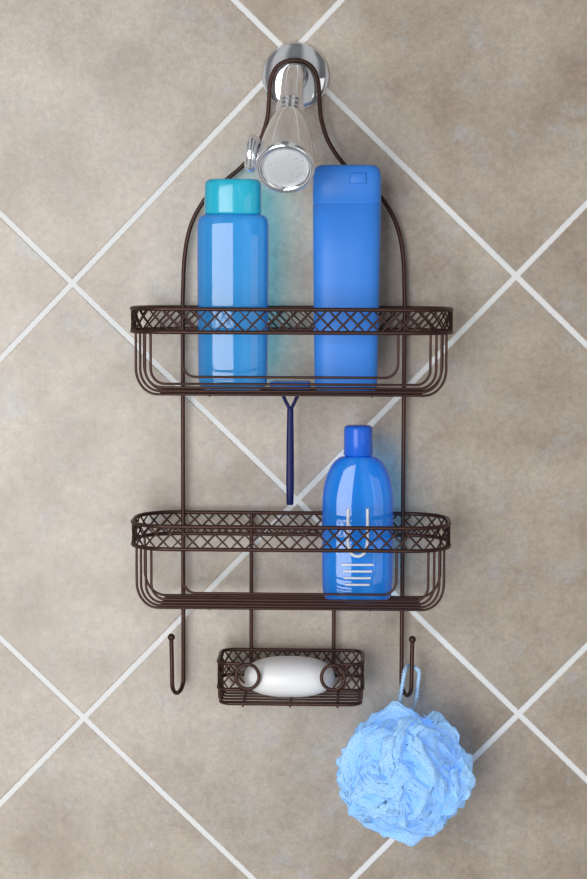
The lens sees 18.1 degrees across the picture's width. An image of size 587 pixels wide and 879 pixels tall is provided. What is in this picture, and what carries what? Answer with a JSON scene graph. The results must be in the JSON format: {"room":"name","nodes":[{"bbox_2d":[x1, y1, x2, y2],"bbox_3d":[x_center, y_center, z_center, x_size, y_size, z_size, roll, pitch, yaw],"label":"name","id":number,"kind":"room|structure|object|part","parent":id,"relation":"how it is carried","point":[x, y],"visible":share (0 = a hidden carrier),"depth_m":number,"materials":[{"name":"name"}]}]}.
{"room":"bathroom shower","nodes":[
{"label":"bathroom shower","id":0,"kind":"room"},
{"bbox_2d":[0,0,586,878],"bbox_3d":[0.005,0.105,1.867,2.600,2.700,0.100,-1,5,2],"label":"wall","id":1,"kind":"structure","parent":0,"point":[116,116],"depth_m":1.81,"materials":[{"name":"tile"}]},
{"bbox_2d":[244,42,328,192],"bbox_3d":[-0.006,-0.298,1.688,0.065,0.150,0.188,0,5,5],"label":"showerhead","id":2,"kind":"object","parent":1,"relation":"attached to","point":[283,161],"visible":1,"depth_m":1.63,"materials":[{"name":"silver metal"}]},
{"bbox_3d":[-0.036,-0.253,1.632,0.014,0.034,0.034,-1,5,2],"label":"lever knob","id":3,"kind":"part","parent":2,"relation":"part of","materials":[{"name":"silver metal"}]},
{"bbox_3d":[-0.007,-0.238,1.617,0.039,0.031,0.024,-1,5,2],"label":"nozzle plate","id":4,"kind":"part","parent":2,"relation":"part of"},
{"bbox_2d":[130,58,453,707],"bbox_3d":[-0.003,-0.052,1.739,0.318,0.624,0.109,0,5,2],"label":"shower caddy","id":5,"kind":"object","parent":2,"relation":"hanging from","point":[250,600],"visible":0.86,"depth_m":1.71,"materials":[{"name":"brown metal"}]},
{"bbox_2d":[197,179,268,389],"bbox_3d":[-0.057,-0.145,1.732,0.067,0.196,0.039,0,5,2],"label":"shampoo bottle","id":6,"kind":"object","parent":5,"relation":"in","point":[232,232],"visible":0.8,"depth_m":1.72,"materials":[{"name":"opaque blue plastic"},{"name":"teal plastic"}]},
{"bbox_2d":[244,656,334,696],"bbox_3d":[-0.004,0.228,1.777,0.087,0.038,0.057,0,5,2],"label":"soap bar","id":7,"kind":"object","parent":5,"relation":"in","point":[281,676],"visible":0.94,"depth_m":1.75,"materials":[{"name":"white"}]},
{"bbox_2d":[270,380,310,504],"bbox_3d":[-0.003,0.003,1.752,0.038,0.118,0.020,0,5,2],"label":"razor","id":8,"kind":"object","parent":5,"relation":"in","point":[290,413],"visible":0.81,"depth_m":1.75,"materials":[{"name":"blue plastic"}]},
{"bbox_3d":[-0.003,0.015,1.753,0.008,0.094,0.005,0,5,2],"label":"handle","id":9,"kind":"part","parent":8,"relation":"part of","materials":[{"name":"blue plastic"}]},
{"bbox_2d":[130,510,451,611],"bbox_3d":[-0.002,0.115,1.753,0.302,0.088,0.109,-1,5,2],"label":"basket","id":10,"kind":"object","parent":5,"relation":"on","point":[250,600],"depth_m":1.71,"materials":[{"name":"brown metal"}]},
{"bbox_2d":[130,305,453,397],"bbox_3d":[-0.001,-0.084,1.736,0.302,0.088,0.109,-1,5,2],"label":"basket","id":11,"kind":"object","parent":5,"relation":"on","point":[136,328],"depth_m":1.69,"materials":[{"name":"brown metal"}]},
{"bbox_3d":[0.000,-0.064,1.788,0.219,0.602,0.004,0,5,2],"label":"hanging loop frame","id":12,"kind":"part","parent":5,"relation":"part of","materials":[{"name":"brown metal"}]},
{"bbox_2d":[313,165,380,390],"bbox_3d":[0.050,-0.151,1.727,0.064,0.209,0.039,0,5,2],"label":"bottle","id":13,"kind":"object","parent":5,"relation":"in","point":[346,198],"visible":0.89,"depth_m":1.71,"materials":[{"name":"blue plastic"}]},
{"bbox_2d":[322,424,393,602],"bbox_3d":[0.061,0.070,1.746,0.068,0.167,0.038,0,5,2],"label":"wash bottle","id":14,"kind":"object","parent":5,"relation":"in","point":[357,489],"visible":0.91,"depth_m":1.73,"materials":[{"name":"blue plastic"}]},
{"bbox_2d":[335,664,475,846],"bbox_3d":[0.104,0.303,1.760,0.126,0.163,0.128,-4,6,-29],"label":"loofah","id":15,"kind":"object","parent":5,"relation":"hanging from","point":[401,774],"visible":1,"depth_m":1.73,"materials":[{"name":"fabric"}]},
{"bbox_3d":[0.112,0.246,1.773,0.023,0.053,0.061,-1,5,2],"label":"hanging cord","id":16,"kind":"part","parent":15,"relation":"part of","materials":[{"name":"blue fabric"}]}
]}

